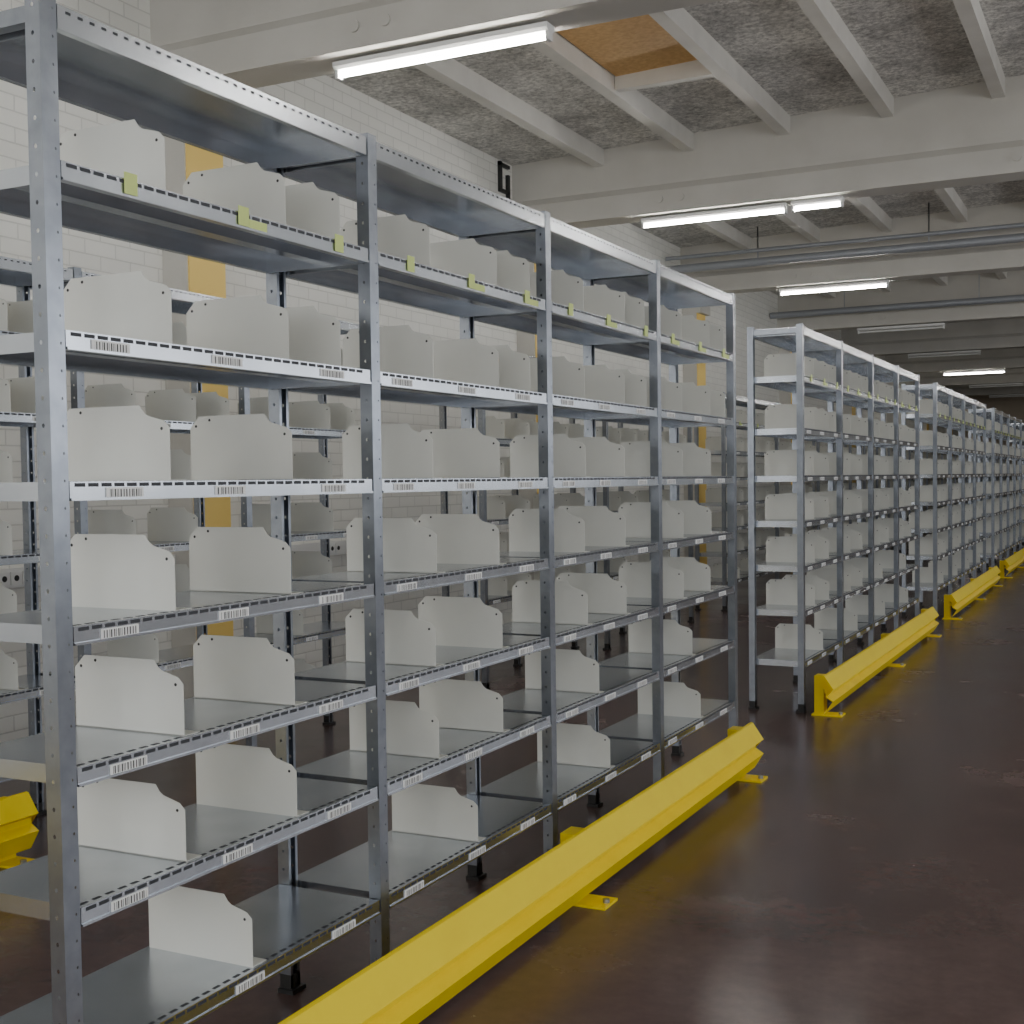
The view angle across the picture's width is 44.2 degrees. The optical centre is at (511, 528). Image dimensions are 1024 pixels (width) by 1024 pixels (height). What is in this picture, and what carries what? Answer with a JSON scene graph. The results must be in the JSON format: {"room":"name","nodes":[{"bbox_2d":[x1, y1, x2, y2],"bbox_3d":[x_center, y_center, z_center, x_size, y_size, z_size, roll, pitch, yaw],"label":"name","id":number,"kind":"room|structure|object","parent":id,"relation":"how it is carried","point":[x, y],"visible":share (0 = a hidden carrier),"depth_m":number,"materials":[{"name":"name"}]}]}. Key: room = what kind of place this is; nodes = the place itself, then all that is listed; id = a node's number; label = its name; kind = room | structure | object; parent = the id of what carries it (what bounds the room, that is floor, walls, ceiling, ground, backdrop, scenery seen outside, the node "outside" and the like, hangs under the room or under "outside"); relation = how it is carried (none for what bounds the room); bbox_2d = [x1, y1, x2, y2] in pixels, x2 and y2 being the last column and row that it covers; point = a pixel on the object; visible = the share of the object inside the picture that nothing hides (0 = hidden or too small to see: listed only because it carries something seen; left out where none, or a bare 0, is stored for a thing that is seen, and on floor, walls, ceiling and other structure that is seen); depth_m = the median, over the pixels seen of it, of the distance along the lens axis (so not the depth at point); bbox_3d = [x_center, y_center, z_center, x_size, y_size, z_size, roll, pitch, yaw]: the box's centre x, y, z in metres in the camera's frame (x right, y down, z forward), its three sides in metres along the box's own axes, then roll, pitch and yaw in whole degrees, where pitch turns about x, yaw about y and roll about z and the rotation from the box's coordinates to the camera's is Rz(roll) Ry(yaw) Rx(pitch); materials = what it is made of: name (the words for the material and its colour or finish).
{"room":"distribution center","nodes":[
{"label":"distribution center","id":0,"kind":"room"},
{"bbox_2d":[150,0,721,87],"bbox_3d":[2.589,-3.132,5.371,10.600,0.981,0.315,0,2,27],"label":"ceiling beam","id":1,"kind":"structure","parent":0,"point":[251,43],"depth_m":7.08,"materials":[{"name":"white concrete"}]},
{"bbox_2d":[0,0,958,742],"bbox_3d":[4.003,-1.638,20.303,0.200,4.400,50.000,0,2,27],"label":"wall","id":2,"kind":"structure","parent":0,"point":[325,97],"depth_m":9.49,"materials":[{"name":"white paint"}]},
{"bbox_2d":[0,540,346,587],"bbox_3d":[-2.363,0.234,7.289,0.060,0.100,8.900,0,2,27],"label":"wall socket trunking","id":3,"kind":"object","parent":2,"relation":"attached to","point":[11,577],"visible":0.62,"depth_m":6.85,"materials":[{"name":"white plastic"}]},
{"bbox_2d":[497,161,509,198],"bbox_3d":[-0.075,-3.253,11.863,0.030,0.380,0.200,0,2,27],"label":"painted aisle letter g","id":4,"kind":"object","parent":2,"relation":"attached to","point":[501,165],"visible":0.91,"depth_m":11.82,"materials":[{"name":"black paint"}]},
{"bbox_2d":[0,524,1023,1023],"bbox_3d":[8.864,0.662,17.976,11.000,0.150,50.400,0,2,27],"label":"floor","id":5,"kind":"structure","parent":0,"point":[874,874],"depth_m":4.42,"materials":[{"name":"brown concrete"}]},
{"bbox_2d":[0,791,38,868],"bbox_3d":[-2.764,1.194,2.867,0.175,0.249,4.200,0,2,27],"label":"guard rail","id":6,"kind":"object","parent":5,"relation":"on","point":[18,811],"visible":0.88,"depth_m":4.66,"materials":[{"name":"yellow metal"}]},
{"bbox_2d":[0,256,368,815],"bbox_3d":[-1.905,0.073,5.261,0.336,2.285,4.356,0,2,27],"label":"shelving rack","id":7,"kind":"object","parent":5,"relation":"on","point":[170,529],"visible":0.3,"depth_m":5.82,"materials":[{"name":"metal"}]},
{"bbox_2d":[162,136,232,698],"bbox_3d":[-1.943,-0.780,7.895,0.260,3.790,0.400,0,2,27],"label":"wall column","id":8,"kind":"structure","parent":5,"relation":"on","point":[180,272],"depth_m":7.77,"materials":[{"name":"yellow paint"}]},
{"bbox_2d":[0,0,737,1023],"bbox_3d":[-0.013,0.084,4.316,0.336,2.285,4.356,0,2,27],"label":"shelving rack","id":9,"kind":"object","parent":5,"relation":"on","point":[119,845],"visible":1,"depth_m":3.19,"materials":[{"name":"metal"}]},
{"bbox_2d":[278,722,767,1023],"bbox_3d":[0.180,1.111,4.021,0.175,0.249,4.200,0,2,27],"label":"guard rail","id":10,"kind":"object","parent":5,"relation":"on","point":[406,985],"visible":1,"depth_m":3.66,"materials":[{"name":"yellow metal"}]},
{"bbox_2d":[517,261,538,579],"bbox_3d":[0.255,-0.977,12.293,0.260,3.790,0.400,0,2,27],"label":"wall column","id":11,"kind":"structure","parent":5,"relation":"on","point":[526,342],"depth_m":12.13,"materials":[{"name":"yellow paint"}]},
{"bbox_2d":[439,356,693,689],"bbox_3d":[0.637,-0.155,10.346,0.336,2.285,4.356,0,2,27],"label":"shelving rack","id":12,"kind":"object","parent":5,"relation":"on","point":[496,510],"visible":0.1,"depth_m":9.19,"materials":[{"name":"metal"}]},
{"bbox_2d":[682,307,709,563],"bbox_3d":[2.453,-1.174,16.690,0.260,3.790,0.400,0,2,27],"label":"wall column","id":13,"kind":"structure","parent":5,"relation":"on","point":[696,373],"depth_m":16.57,"materials":[{"name":"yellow paint"}]},
{"bbox_2d":[694,392,819,610],"bbox_3d":[3.044,-0.371,15.164,0.336,2.285,4.356,0,2,27],"label":"shelving rack","id":14,"kind":"object","parent":5,"relation":"on","point":[717,445],"visible":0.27,"depth_m":13.84,"materials":[{"name":"metal"}]},
{"bbox_2d":[779,348,791,530],"bbox_3d":[4.651,-1.371,21.087,0.260,3.790,0.400,0,2,27],"label":"wall column","id":15,"kind":"structure","parent":5,"relation":"on","point":[784,397],"depth_m":20.91,"materials":[{"name":"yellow paint"}]},
{"bbox_2d":[747,324,919,712],"bbox_3d":[2.529,-0.144,9.401,0.336,2.285,4.356,0,2,27],"label":"shelving rack","id":16,"kind":"object","parent":5,"relation":"on","point":[818,366],"visible":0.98,"depth_m":8.39,"materials":[{"name":"metal"}]},
{"bbox_2d":[843,405,855,482],"bbox_3d":[6.849,-1.568,25.485,0.260,3.790,0.400,0,2,27],"label":"wall column","id":17,"kind":"structure","parent":5,"relation":"on","point":[846,409],"depth_m":25.33,"materials":[{"name":"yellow paint"}]},
{"bbox_2d":[812,441,889,563],"bbox_3d":[5.421,-0.584,19.919,0.336,2.285,4.356,0,2,27],"label":"shelving rack","id":18,"kind":"object","parent":5,"relation":"on","point":[846,486],"visible":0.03,"depth_m":19.21,"materials":[{"name":"metal"}]},
{"bbox_2d":[811,607,941,716],"bbox_3d":[2.722,0.883,9.107,0.175,0.249,4.200,0,2,27],"label":"guard rail","id":19,"kind":"object","parent":5,"relation":"on","point":[842,681],"visible":1,"depth_m":8.28,"materials":[{"name":"yellow metal"}]},
{"bbox_2d":[886,382,899,481],"bbox_3d":[9.047,-1.765,29.882,0.260,3.790,0.400,0,2,27],"label":"wall column","id":20,"kind":"structure","parent":5,"relation":"on","point":[889,416],"depth_m":29.71,"materials":[{"name":"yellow paint"}]},
{"bbox_2d":[886,447,932,552],"bbox_3d":[7.833,-0.800,24.745,0.336,2.285,4.356,0,2,27],"label":"shelving rack","id":21,"kind":"object","parent":5,"relation":"on","point":[910,455],"visible":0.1,"depth_m":23.71,"materials":[{"name":"metal"}]},
{"bbox_2d":[923,397,928,479],"bbox_3d":[11.244,-1.962,34.279,0.260,3.790,0.400,0,2,27],"label":"wall column","id":22,"kind":"structure","parent":5,"relation":"on","point":[925,426],"depth_m":34.09,"materials":[{"name":"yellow paint"}]},
{"bbox_2d":[901,383,985,617],"bbox_3d":[4.936,-0.360,14.219,0.336,2.285,4.356,0,2,27],"label":"shelving rack","id":23,"kind":"object","parent":5,"relation":"on","point":[944,407],"visible":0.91,"depth_m":13.29,"materials":[{"name":"metal"}]},
{"bbox_2d":[928,452,966,533],"bbox_3d":[10.245,-1.017,29.572,0.336,2.285,4.356,0,2,27],"label":"shelving rack","id":24,"kind":"object","parent":5,"relation":"on","point":[940,457],"visible":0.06,"depth_m":28.25,"materials":[{"name":"metal"}]},
{"bbox_2d":[942,566,1002,619],"bbox_3d":[5.130,0.667,13.924,0.175,0.249,4.200,0,2,27],"label":"guard rail","id":25,"kind":"object","parent":5,"relation":"on","point":[976,587],"visible":1,"depth_m":13.16,"materials":[{"name":"yellow metal"}]},
{"bbox_2d":[965,455,990,525],"bbox_3d":[12.658,-1.233,34.398,0.336,2.285,4.356,0,2,27],"label":"shelving rack","id":26,"kind":"object","parent":5,"relation":"on","point":[965,455],"visible":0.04,"depth_m":33.37,"materials":[{"name":"metal"}]},
{"bbox_2d":[982,457,1006,513],"bbox_3d":[15.025,-1.445,39.135,0.336,2.285,4.356,0,2,27],"label":"shelving rack","id":27,"kind":"object","parent":5,"relation":"on","point":[997,460],"visible":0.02,"depth_m":39.90,"materials":[{"name":"metal"}]},
{"bbox_2d":[968,408,1021,576],"bbox_3d":[7.313,-0.573,18.974,0.336,2.285,4.356,0,2,27],"label":"shelving rack","id":28,"kind":"object","parent":5,"relation":"on","point":[999,522],"visible":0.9,"depth_m":18.04,"materials":[{"name":"metal"}]},
{"bbox_2d":[999,548,1023,577],"bbox_3d":[7.506,0.454,18.679,0.175,0.249,4.200,0,2,27],"label":"guard rail","id":29,"kind":"object","parent":5,"relation":"on","point":[1011,563],"visible":0.95,"depth_m":17.33,"materials":[{"name":"yellow metal"}]},
{"bbox_2d":[1006,423,1023,553],"bbox_3d":[9.725,-0.790,23.800,0.336,2.285,4.356,0,2,27],"label":"shelving rack","id":30,"kind":"object","parent":5,"relation":"on","point":[1017,424],"visible":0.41,"depth_m":22.23,"materials":[{"name":"metal"}]},
{"bbox_2d":[326,0,1023,294],"bbox_3d":[8.801,-4.091,17.795,11.000,0.578,50.400,0,2,27],"label":"ceiling","id":31,"kind":"structure","parent":0,"point":[914,46],"depth_m":9.85,"materials":[{"name":"grey concrete"}]},
{"bbox_2d":[332,21,554,80],"bbox_3d":[-0.397,-2.605,6.896,1.340,0.085,0.100,0,2,27],"label":"fluorescent light","id":32,"kind":"object","parent":31,"relation":"attached to","point":[540,31],"visible":1,"depth_m":6.85,"materials":[{"name":"white plastic"}]},
{"bbox_2d":[411,58,835,298],"bbox_3d":[4.869,-3.793,19.773,0.100,0.160,50.000,0,2,27],"label":"ceiling beam","id":33,"kind":"structure","parent":31,"relation":"attached to","point":[448,71],"depth_m":10.20,"materials":[{"name":"white concrete"}]},
{"bbox_2d":[557,14,714,91],"bbox_3d":[0.715,-3.359,8.555,0.760,0.148,1.960,0,2,27],"label":"panel","id":34,"kind":"object","parent":31,"relation":"attached to","point":[640,53],"depth_m":9.04,"materials":[{"name":"brown wood"}]},
{"bbox_2d":[528,32,890,291],"bbox_3d":[5.642,-3.819,19.386,0.100,0.160,50.000,0,2,27],"label":"ceiling beam","id":35,"kind":"structure","parent":31,"relation":"attached to","point":[561,51],"depth_m":9.91,"materials":[{"name":"white concrete"}]},
{"bbox_2d":[641,202,787,228],"bbox_3d":[1.801,-2.802,11.293,1.340,0.085,0.100,0,2,27],"label":"fluorescent light","id":36,"kind":"object","parent":31,"relation":"attached to","point":[646,222],"visible":1,"depth_m":11.26,"materials":[{"name":"white plastic"}]},
{"bbox_2d":[649,8,947,285],"bbox_3d":[6.416,-3.845,18.998,0.100,0.160,50.000,0,2,27],"label":"ceiling beam","id":37,"kind":"structure","parent":31,"relation":"attached to","point":[678,23],"depth_m":9.41,"materials":[{"name":"white concrete"}]},
{"bbox_2d":[791,196,843,212],"bbox_3d":[2.641,-2.806,10.895,0.440,0.085,0.100,0,2,27],"label":"fluorescent light","id":38,"kind":"object","parent":31,"relation":"attached to","point":[837,200],"visible":1,"depth_m":10.87,"materials":[{"name":"white plastic"}]},
{"bbox_2d":[779,280,888,295],"bbox_3d":[3.998,-2.999,15.690,1.340,0.085,0.100,0,2,27],"label":"fluorescent light","id":39,"kind":"object","parent":31,"relation":"attached to","point":[878,283],"visible":1,"depth_m":15.66,"materials":[{"name":"white plastic"}]},
{"bbox_2d":[665,204,1023,272],"bbox_3d":[6.661,-3.563,13.518,10.560,0.752,0.100,0,2,27],"label":"ceiling pipe","id":40,"kind":"object","parent":31,"relation":"attached to","point":[1009,238],"depth_m":14.81,"materials":[{"name":"grey metal"}]},
{"bbox_2d":[665,203,1023,260],"bbox_3d":[6.660,-3.645,13.514,10.560,0.587,0.050,0,2,27],"label":"ceiling pipe","id":41,"kind":"object","parent":31,"relation":"hanging from","point":[1016,225],"depth_m":14.84,"materials":[{"name":"grey metal"}]},
{"bbox_2d":[680,201,1023,293],"bbox_3d":[6.985,-3.526,14.166,10.600,0.981,0.315,0,2,27],"label":"ceiling beam","id":42,"kind":"structure","parent":31,"relation":"attached to","point":[1007,257],"depth_m":15.32,"materials":[{"name":"white concrete"}]},
{"bbox_2d":[770,274,1023,318],"bbox_3d":[8.895,-3.753,17.987,10.560,0.772,0.100,0,2,27],"label":"ceiling pipe","id":43,"kind":"object","parent":31,"relation":"attached to","point":[1010,298],"depth_m":19.41,"materials":[{"name":"grey metal"}]},
{"bbox_2d":[777,270,1023,331],"bbox_3d":[9.182,-3.723,18.563,10.600,0.981,0.315,0,2,27],"label":"ceiling beam","id":44,"kind":"structure","parent":31,"relation":"attached to","point":[960,286],"depth_m":19.87,"materials":[{"name":"white concrete"}]},
{"bbox_2d":[857,323,944,333],"bbox_3d":[6.196,-3.196,20.088,1.340,0.085,0.100,0,2,27],"label":"fluorescent light","id":45,"kind":"object","parent":31,"relation":"attached to","point":[942,325],"visible":1,"depth_m":20.05,"materials":[{"name":"white plastic"}]},
{"bbox_2d":[795,0,1006,279],"bbox_3d":[7.189,-3.870,18.610,0.100,0.160,50.000,0,2,27],"label":"ceiling beam","id":46,"kind":"structure","parent":31,"relation":"attached to","point":[822,14],"depth_m":9.22,"materials":[{"name":"white concrete"}]},
{"bbox_2d":[841,318,1023,355],"bbox_3d":[11.380,-3.921,22.961,10.600,0.981,0.315,0,2,27],"label":"ceiling beam","id":47,"kind":"structure","parent":31,"relation":"attached to","point":[1006,333],"depth_m":24.35,"materials":[{"name":"white concrete"}]},
{"bbox_2d":[908,350,980,358],"bbox_3d":[8.394,-3.393,24.485,1.340,0.085,0.100,0,2,27],"label":"fluorescent light","id":48,"kind":"object","parent":31,"relation":"attached to","point":[971,352],"visible":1,"depth_m":24.45,"materials":[{"name":"white plastic"}]},
{"bbox_2d":[886,348,1023,372],"bbox_3d":[13.578,-4.118,27.358,10.600,0.981,0.315,0,2,27],"label":"ceiling beam","id":49,"kind":"structure","parent":31,"relation":"attached to","point":[1013,358],"depth_m":28.85,"materials":[{"name":"white concrete"}]},
{"bbox_2d":[919,368,1023,385],"bbox_3d":[15.776,-4.315,31.755,10.600,0.981,0.315,0,2,27],"label":"ceiling beam","id":50,"kind":"structure","parent":31,"relation":"attached to","point":[1016,375],"depth_m":33.40,"materials":[{"name":"white concrete"}]},
{"bbox_2d":[943,369,1005,375],"bbox_3d":[10.592,-3.590,28.883,1.340,0.085,0.100,0,2,27],"label":"fluorescent light","id":51,"kind":"object","parent":31,"relation":"attached to","point":[1000,370],"visible":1,"depth_m":28.84,"materials":[{"name":"white plastic"}]},
{"bbox_2d":[953,0,1004,98],"bbox_3d":[7.962,-3.896,18.223,0.100,0.160,50.000,0,2,27],"label":"ceiling beam","id":52,"kind":"structure","parent":31,"relation":"attached to","point":[970,13],"depth_m":8.90,"materials":[{"name":"white concrete"}]},
{"bbox_2d":[944,384,1023,395],"bbox_3d":[17.974,-4.512,36.153,10.600,0.981,0.315,0,2,27],"label":"ceiling beam","id":53,"kind":"structure","parent":31,"relation":"attached to","point":[965,390],"depth_m":37.87,"materials":[{"name":"white concrete"}]},
{"bbox_2d":[969,383,1023,387],"bbox_3d":[12.790,-3.787,33.280,1.340,0.085,0.100,0,2,27],"label":"fluorescent light","id":54,"kind":"object","parent":31,"relation":"attached to","point":[1006,384],"visible":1,"depth_m":33.26,"materials":[{"name":"white plastic"}]},
{"bbox_2d":[989,394,1023,397],"bbox_3d":[14.988,-3.984,37.677,1.340,0.085,0.100,0,2,27],"label":"fluorescent light","id":55,"kind":"object","parent":31,"relation":"attached to","point":[1007,395],"visible":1,"depth_m":37.71,"materials":[{"name":"white plastic"}]},
{"bbox_2d":[512,75,1023,228],"bbox_3d":[4.787,-3.329,9.768,10.600,0.981,0.315,0,2,27],"label":"ceiling beam","id":56,"kind":"structure","parent":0,"point":[958,136],"depth_m":10.79,"materials":[{"name":"white concrete"}]},
{"bbox_2d":[965,394,1023,513],"bbox_3d":[20.047,-2.616,40.323,10.600,4.400,0.200,0,2,27],"label":"wall","id":57,"kind":"structure","parent":0,"point":[1014,406],"depth_m":41.97,"materials":[{"name":"beige"}]}
]}

